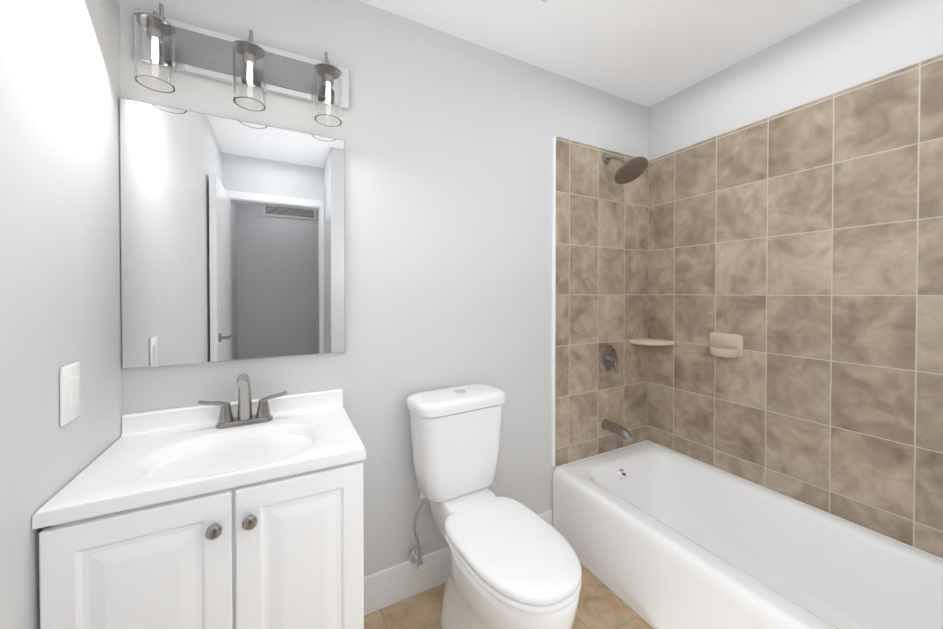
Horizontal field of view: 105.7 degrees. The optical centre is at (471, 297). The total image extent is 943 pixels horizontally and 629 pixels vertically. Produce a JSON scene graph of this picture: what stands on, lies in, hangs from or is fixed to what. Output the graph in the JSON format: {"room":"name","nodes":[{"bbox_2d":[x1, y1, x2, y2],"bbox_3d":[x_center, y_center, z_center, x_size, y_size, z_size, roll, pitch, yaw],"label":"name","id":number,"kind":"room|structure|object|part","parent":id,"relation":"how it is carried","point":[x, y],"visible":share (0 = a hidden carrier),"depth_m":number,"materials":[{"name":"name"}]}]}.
{"room":"bathroom","nodes":[
{"label":"bathroom","id":0,"kind":"room"},
{"bbox_2d":[0,0,123,628],"bbox_3d":[-0.336,0.071,-0.400,0.120,2.383,3.250,0,1,-28],"label":"wall","id":1,"kind":"structure","parent":0,"point":[60,226],"depth_m":0.74,"materials":[{"name":"white paint"}]},
{"bbox_2d":[59,362,79,425],"bbox_3d":[-0.889,0.212,0.797,0.011,0.125,0.075,0,1,-28],"label":"switch plate","id":2,"kind":"object","parent":1,"relation":"attached to","point":[69,392],"visible":0.98,"depth_m":0.78,"materials":[{"name":"white plastic"}]},
{"bbox_2d":[120,0,648,575],"bbox_3d":[-0.011,0.050,1.675,2.688,2.383,0.120,0,1,-28],"label":"wall","id":3,"kind":"structure","parent":0,"point":[444,136],"depth_m":1.49,"materials":[{"name":"white paint"}]},
{"bbox_2d":[119,98,344,368],"bbox_3d":[-0.755,-0.188,1.200,0.625,0.793,0.020,0,1,-28],"label":"mirror","id":4,"kind":"object","parent":3,"relation":"attached to","point":[232,239],"visible":0.92,"depth_m":1.17,"materials":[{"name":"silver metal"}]},
{"bbox_2d":[133,3,348,126],"bbox_3d":[-0.704,-0.748,1.156,0.605,0.272,0.135,0,1,-28],"label":"sconce","id":5,"kind":"object","parent":3,"relation":"attached to","point":[250,70],"visible":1,"depth_m":1.13,"materials":[{"name":"silver metal"}]},
{"bbox_2d":[364,509,551,615],"bbox_3d":[-0.036,1.167,1.598,1.011,0.150,0.013,0,1,-28],"label":"baseboard","id":6,"kind":"structure","parent":3,"relation":"attached to","point":[387,587],"depth_m":1.47,"materials":[{"name":"white paint"}]},
{"bbox_2d":[551,135,555,467],"bbox_3d":[0.421,0.026,1.834,0.024,1.693,0.025,0,1,-28],"label":"trim","id":7,"kind":"structure","parent":3,"relation":"attached to","point":[553,299],"depth_m":1.82,"materials":[{"name":"white paint"}]},
{"bbox_2d":[555,136,648,466],"bbox_3d":[0.752,0.026,2.002,0.734,1.693,0.012,0,1,-28],"label":"wall tile","id":8,"kind":"structure","parent":3,"relation":"attached to","point":[602,222],"depth_m":1.96,"materials":[{"name":"brown tile"}]},
{"bbox_2d":[598,345,617,373],"bbox_3d":[0.777,0.344,1.971,0.146,0.149,0.071,0,1,-28],"label":"shower valve","id":9,"kind":"object","parent":8,"relation":"attached to","point":[607,358],"visible":1,"depth_m":1.98,"materials":[{"name":"silver metal"}]},
{"bbox_2d":[601,419,632,441],"bbox_3d":[0.788,0.718,1.922,0.062,0.073,0.174,0,1,-28],"label":"tub spout","id":10,"kind":"object","parent":8,"relation":"attached to","point":[617,429],"visible":1,"depth_m":1.91,"materials":[{"name":"silver metal"}]},
{"bbox_2d":[602,153,647,183],"bbox_3d":[0.802,-0.700,1.880,0.174,0.192,0.236,0,1,-28],"label":"shower head","id":11,"kind":"object","parent":8,"relation":"attached to","point":[630,170],"visible":1,"depth_m":1.84},
{"bbox_2d":[364,562,653,628],"bbox_3d":[0.739,1.306,0.263,2.688,0.100,3.400,0,1,-28],"label":"floor","id":12,"kind":"structure","parent":0,"point":[601,605],"depth_m":1.41,"materials":[{"name":"tile"}]},
{"bbox_2d":[32,373,365,628],"bbox_3d":[-0.654,0.741,1.006,0.617,1.014,0.474,0,1,-28],"label":"bathroom vanity","id":13,"kind":"object","parent":12,"relation":"on","point":[245,511],"visible":1,"depth_m":0.85,"materials":[{"name":"white paint"}]},
{"bbox_2d":[32,389,365,529],"bbox_3d":[-0.660,0.445,1.016,0.617,0.190,0.445,0,1,-28],"label":"countertop","id":14,"kind":"structure","parent":13,"relation":"on","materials":[{"name":"white stone"}]},
{"bbox_2d":[198,373,286,428],"bbox_3d":[-0.710,0.318,1.114,0.242,0.172,0.128,0,1,-28],"label":"faucet","id":15,"kind":"object","parent":14,"relation":"on","point":[263,419],"depth_m":1.13,"materials":[{"name":"silver metal"}]},
{"bbox_2d":[407,383,581,628],"bbox_3d":[0.054,0.813,1.242,0.399,0.864,0.704,0,1,-28],"label":"toilet","id":16,"kind":"object","parent":12,"relation":"on","point":[515,564],"visible":1,"depth_m":1.23,"materials":[{"name":"white ceramic"}]},
{"bbox_3d":[-0.056,0.577,1.449,0.399,0.383,0.231,0,1,-28],"label":"tank","id":17,"kind":"part","parent":16,"relation":"part of","materials":[{"name":"white ceramic"}]},
{"bbox_3d":[0.124,0.797,1.156,0.332,0.049,0.486,0,1,-28],"label":"seat","id":18,"kind":"part","parent":16,"relation":"part of","materials":[{"name":"white plastic"}]},
{"bbox_2d":[552,441,942,628],"bbox_3d":[1.103,1.063,1.324,0.748,0.363,1.553,0,1,-28],"label":"bathtub","id":19,"kind":"object","parent":12,"relation":"on","point":[655,536],"visible":0.94,"depth_m":1.42,"materials":[{"name":"white ceramic"}]},
{"bbox_2d":[556,440,942,560],"bbox_3d":[1.109,0.878,1.319,0.722,0.006,1.544,0,1,-28],"label":"trim","id":20,"kind":"structure","parent":19,"relation":"on","point":[934,556],"depth_m":1.60,"materials":[{"name":"white paint"}]},
{"bbox_2d":[358,0,859,107],"bbox_3d":[0.739,-1.177,0.238,2.688,0.100,3.400,0,1,-28],"label":"ceiling","id":21,"kind":"structure","parent":0,"point":[648,53],"depth_m":1.53,"materials":[{"name":"white paint"}]},
{"bbox_2d":[648,0,942,160],"bbox_3d":[1.884,0.059,0.768,0.120,2.383,3.250,0,1,-28],"label":"wall","id":22,"kind":"structure","parent":0,"point":[858,42],"depth_m":1.52,"materials":[{"name":"white paint"}]},
{"bbox_2d":[629,338,673,345],"bbox_3d":[1.034,0.261,2.052,0.165,0.028,0.165,0,1,-28],"label":"corner shelf","id":23,"kind":"object","parent":22,"relation":"attached to","point":[650,342],"visible":0.98,"depth_m":2.03,"materials":[{"name":"beige ceramic"}]},
{"bbox_2d":[647,54,942,558],"bbox_3d":[1.434,0.032,1.480,0.012,1.693,1.546,0,1,-28],"label":"wall tile","id":24,"kind":"structure","parent":22,"relation":"attached to","point":[799,249],"depth_m":1.48,"materials":[{"name":"brown tile"}]},
{"bbox_2d":[708,332,743,357],"bbox_3d":[1.236,0.237,1.764,0.076,0.114,0.152,0,1,-28],"label":"soap dish","id":25,"kind":"object","parent":24,"relation":"attached to","point":[727,345],"visible":1,"depth_m":1.75,"materials":[{"name":"beige ceramic"}]}
]}

